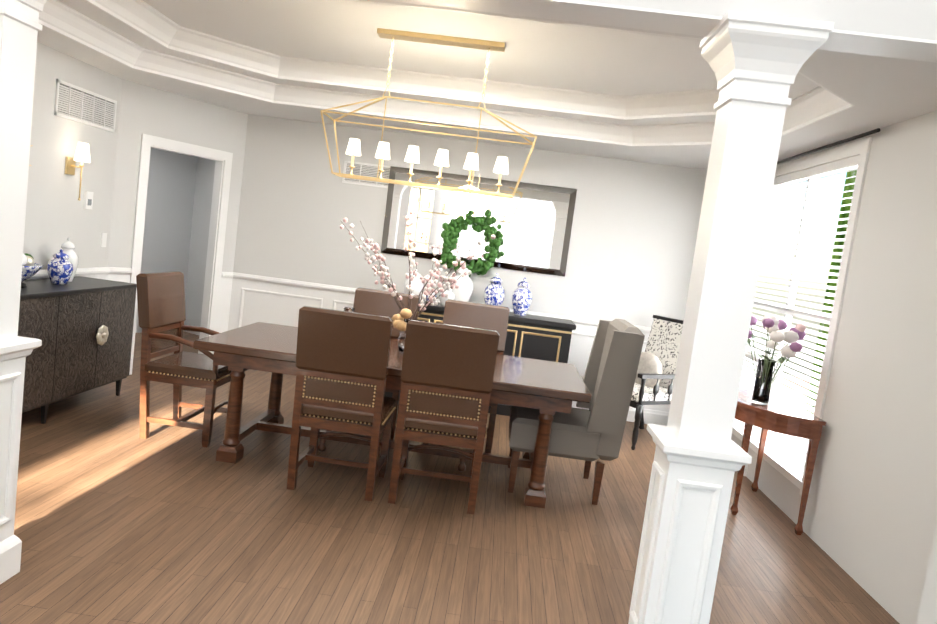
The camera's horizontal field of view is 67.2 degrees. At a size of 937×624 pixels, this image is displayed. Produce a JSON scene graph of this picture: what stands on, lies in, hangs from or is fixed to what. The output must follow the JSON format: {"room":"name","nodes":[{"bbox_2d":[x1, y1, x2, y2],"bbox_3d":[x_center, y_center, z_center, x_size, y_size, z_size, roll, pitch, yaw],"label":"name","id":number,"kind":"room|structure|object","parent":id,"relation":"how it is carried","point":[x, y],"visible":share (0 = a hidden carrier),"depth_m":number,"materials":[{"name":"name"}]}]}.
{"room":"dining room","nodes":[
{"label":"dining room","id":0,"kind":"room"},
{"bbox_2d":[0,331,899,623],"bbox_3d":[-4.121,0.746,3.291,22.000,0.001,19.000,8,5,3],"label":"floor","id":1,"kind":"structure","parent":0,"point":[118,521],"depth_m":3.71,"materials":[{"name":"brown wood"}]},
{"bbox_2d":[0,0,46,583],"bbox_3d":[-1.842,-0.128,2.669,0.336,2.420,0.336,8,5,3],"label":"column","id":2,"kind":"structure","parent":1,"relation":"on","point":[20,26],"depth_m":2.67,"materials":[{"name":"white paint"}]},
{"bbox_2d":[18,276,136,423],"bbox_3d":[-2.996,0.284,4.758,0.534,0.915,1.970,8,5,3],"label":"credenza","id":3,"kind":"object","parent":1,"relation":"on","point":[81,327],"visible":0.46,"depth_m":4.96,"materials":[{"name":"black paint"}]},
{"bbox_2d":[21,237,78,288],"bbox_3d":[-2.942,-0.362,4.312,0.319,0.460,2.035,7,5,-1],"label":"decor","id":4,"kind":"object","parent":3,"relation":"on","point":[62,266],"visible":0.56,"depth_m":5.01,"materials":[{"name":"blue ceramic"}]},
{"bbox_2d":[136,271,230,447],"bbox_3d":[-1.941,0.306,4.936,0.603,1.105,0.541,8,5,3],"label":"armchair","id":5,"kind":"object","parent":1,"relation":"on","point":[161,307],"visible":0.88,"depth_m":4.73,"materials":[{"name":"brown wood"}]},
{"bbox_2d":[287,306,395,500],"bbox_3d":[-0.743,0.521,4.299,0.541,1.105,0.603,8,5,3],"label":"dining chair","id":6,"kind":"object","parent":1,"relation":"on","point":[342,361],"visible":1,"depth_m":4.06,"materials":[{"name":"brown wood"}]},
{"bbox_2d":[327,287,419,439],"bbox_3d":[-0.740,0.400,5.553,0.541,1.105,0.603,8,5,3],"label":"dining chair","id":7,"kind":"object","parent":1,"relation":"on","point":[375,302],"depth_m":5.72,"materials":[{"name":"brown wood"}]},
{"bbox_2d":[193,322,591,507],"bbox_3d":[-0.493,0.666,4.885,2.460,0.770,1.120,8,5,3],"label":"dining table","id":8,"kind":"object","parent":1,"relation":"on","point":[547,389],"visible":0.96,"depth_m":4.49,"materials":[{"name":"brown wood"}]},
{"bbox_2d":[344,307,354,311],"bbox_3d":[-0.872,0.087,5.076,0.150,0.240,0.150,8,5,3],"label":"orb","id":9,"kind":"object","parent":8,"relation":"on","point":[349,309],"visible":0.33,"depth_m":5.04,"materials":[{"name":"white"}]},
{"bbox_2d":[340,210,495,353],"bbox_3d":[-0.399,-0.206,4.831,1.089,0.986,0.496,8,5,3],"label":"flowers","id":10,"kind":"object","parent":8,"relation":"on","point":[399,323],"visible":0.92,"depth_m":4.78,"materials":[{"name":"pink plant"}]},
{"bbox_2d":[388,320,498,514],"bbox_3d":[-0.146,0.598,4.292,0.541,1.105,0.603,7,5,1],"label":"dining chair","id":11,"kind":"object","parent":1,"relation":"on","point":[447,374],"visible":1,"depth_m":4.05,"materials":[{"name":"brown wood"}]},
{"bbox_2d":[423,299,509,453],"bbox_3d":[-0.007,0.497,5.519,0.541,1.105,0.603,8,5,3],"label":"dining chair","id":12,"kind":"object","parent":1,"relation":"on","point":[476,315],"depth_m":5.69,"materials":[{"name":"brown wood"}]},
{"bbox_2d":[384,301,575,415],"bbox_3d":[0.057,0.449,6.908,1.830,0.950,0.465,8,5,3],"label":"buffet","id":13,"kind":"object","parent":1,"relation":"on","point":[538,337],"visible":0.23,"depth_m":6.66,"materials":[{"name":"black paint"}]},
{"bbox_2d":[404,267,473,305],"bbox_3d":[-0.286,-0.286,6.836,0.679,0.429,0.292,7,5,0],"label":"jar","id":14,"kind":"object","parent":13,"relation":"on","point":[464,292],"depth_m":6.78,"materials":[{"name":"white ceramic"}]},
{"bbox_2d":[484,273,504,305],"bbox_3d":[0.255,-0.188,6.847,0.207,0.371,0.207,7,6,-6],"label":"jar","id":15,"kind":"object","parent":13,"relation":"on","point":[494,292],"depth_m":6.78,"materials":[{"name":"white ceramic"}]},
{"bbox_2d":[512,277,531,315],"bbox_3d":[0.522,-0.152,6.834,0.198,0.370,0.198,7,6,-6],"label":"jar","id":16,"kind":"object","parent":13,"relation":"on","point":[522,296],"depth_m":6.77,"materials":[{"name":"white ceramic"}]},
{"bbox_2d":[508,319,644,504],"bbox_3d":[0.687,0.616,4.813,0.750,1.180,0.740,8,5,3],"label":"chair","id":17,"kind":"object","parent":1,"relation":"on","point":[595,432],"visible":0.98,"depth_m":4.53,"materials":[{"name":"grey fabric"}]},
{"bbox_2d":[589,315,683,449],"bbox_3d":[1.637,0.613,6.447,0.815,1.115,0.730,4,6,-32],"label":"accent chair","id":18,"kind":"object","parent":1,"relation":"on","point":[654,379],"visible":0.48,"depth_m":6.46,"materials":[{"name":"white fabric"}]},
{"bbox_2d":[628,10,833,623],"bbox_3d":[0.861,0.230,2.546,0.336,2.420,0.336,8,5,3],"label":"column","id":19,"kind":"structure","parent":1,"relation":"on","point":[756,61],"depth_m":2.45,"materials":[{"name":"white paint"}]},
{"bbox_2d":[730,389,825,534],"bbox_3d":[1.969,0.985,4.893,0.470,0.760,0.940,8,5,3],"label":"table","id":20,"kind":"object","parent":1,"relation":"on","point":[778,414],"visible":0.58,"depth_m":4.56,"materials":[{"name":"brown wood"}]},
{"bbox_2d":[747,314,805,404],"bbox_3d":[2.030,0.321,4.681,0.356,0.609,0.499,8,5,3],"label":"flowers","id":21,"kind":"object","parent":20,"relation":"on","point":[773,326],"visible":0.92,"depth_m":4.63,"materials":[{"name":"purple plant"}]},
{"bbox_2d":[23,42,936,623],"bbox_3d":[-1.294,-0.733,5.827,7.758,3.150,6.272,8,5,3],"label":"wall","id":22,"kind":"structure","parent":0,"point":[201,196],"depth_m":6.26,"materials":[{"name":"white paint"}]},
{"bbox_2d":[64,142,90,200],"bbox_3d":[-2.995,-1.078,5.416,0.158,0.440,0.116,8,5,3],"label":"sconce","id":23,"kind":"object","parent":22,"relation":"attached to","point":[82,154],"visible":1,"depth_m":5.38,"materials":[{"name":"gold metal"}]},
{"bbox_2d":[54,79,116,132],"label":"air vent","id":24,"kind":"object","parent":22,"relation":"in","point":[80,104],"depth_m":5.50,"materials":[{"name":"white metal"}]},
{"bbox_2d":[342,161,389,187],"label":"air vent","id":25,"kind":"object","parent":22,"relation":"in","point":[362,169],"depth_m":7.08,"materials":[{"name":"white"}]},
{"bbox_2d":[27,267,763,475],"bbox_3d":[-0.498,0.551,4.986,5.570,0.977,4.460,8,5,3],"label":"wainscoting","id":26,"kind":"structure","parent":22,"relation":"attached to","point":[246,299],"depth_m":7.21,"materials":[{"name":"white paint"}]},
{"bbox_2d":[381,166,576,276],"bbox_3d":[0.092,-0.907,7.048,1.870,0.870,0.028,8,5,3],"label":"wall mirror","id":27,"kind":"object","parent":22,"relation":"attached to","point":[535,221],"visible":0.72,"depth_m":7.03,"materials":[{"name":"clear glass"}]},
{"bbox_2d":[440,176,503,276],"bbox_3d":[0.061,-0.845,6.990,0.647,1.029,0.161,8,5,3],"label":"wreath","id":28,"kind":"object","parent":27,"relation":"hanging from","point":[453,228],"visible":0.9,"depth_m":6.98,"materials":[{"name":"green plant"}]},
{"bbox_2d":[732,137,871,495],"bbox_3d":[2.441,-0.017,5.460,0.120,2.330,2.000,8,5,3],"label":"dining room window","id":29,"kind":"structure","parent":22,"relation":"in","point":[860,149],"depth_m":5.03,"materials":[{"name":"white"}]},
{"bbox_2d":[777,128,880,163],"bbox_3d":[2.497,-1.193,5.492,0.024,0.024,2.680,8,5,3],"label":"curtain rod","id":30,"kind":"object","parent":22,"relation":"attached to","point":[835,143],"visible":0.65,"depth_m":4.73,"materials":[{"name":"black paint"}]},
{"bbox_2d":[37,0,936,169],"bbox_3d":[-0.195,-1.800,4.808,5.770,0.570,4.560,8,5,3],"label":"ceiling","id":31,"kind":"structure","parent":0,"point":[630,94],"depth_m":5.20,"materials":[{"name":"white paint"}]},
{"bbox_2d":[320,28,536,198],"bbox_3d":[-0.238,-1.326,4.692,1.410,0.976,0.351,8,5,3],"label":"lantern chandelier","id":32,"kind":"object","parent":31,"relation":"hanging from","point":[441,159],"visible":1,"depth_m":4.68,"materials":[{"name":"gold metal"}]},
{"bbox_2d":[385,0,936,623],"bbox_3d":[0.506,-1.715,2.392,7.400,6.200,0.300,8,5,3],"label":"wall","id":33,"kind":"structure","parent":0,"point":[897,28],"depth_m":2.36,"materials":[{"name":"white paint"}]},
{"label":"outside","id":34,"kind":"structure","parent":0,"visible":0},
{"bbox_2d":[805,167,857,414],"bbox_3d":[4.168,-0.976,5.777,0.001,4.980,4.800,8,5,3],"label":"outside","id":35,"kind":"structure","parent":34,"point":[844,202],"depth_m":8.10,"materials":[{"name":"green plant"}]}
]}

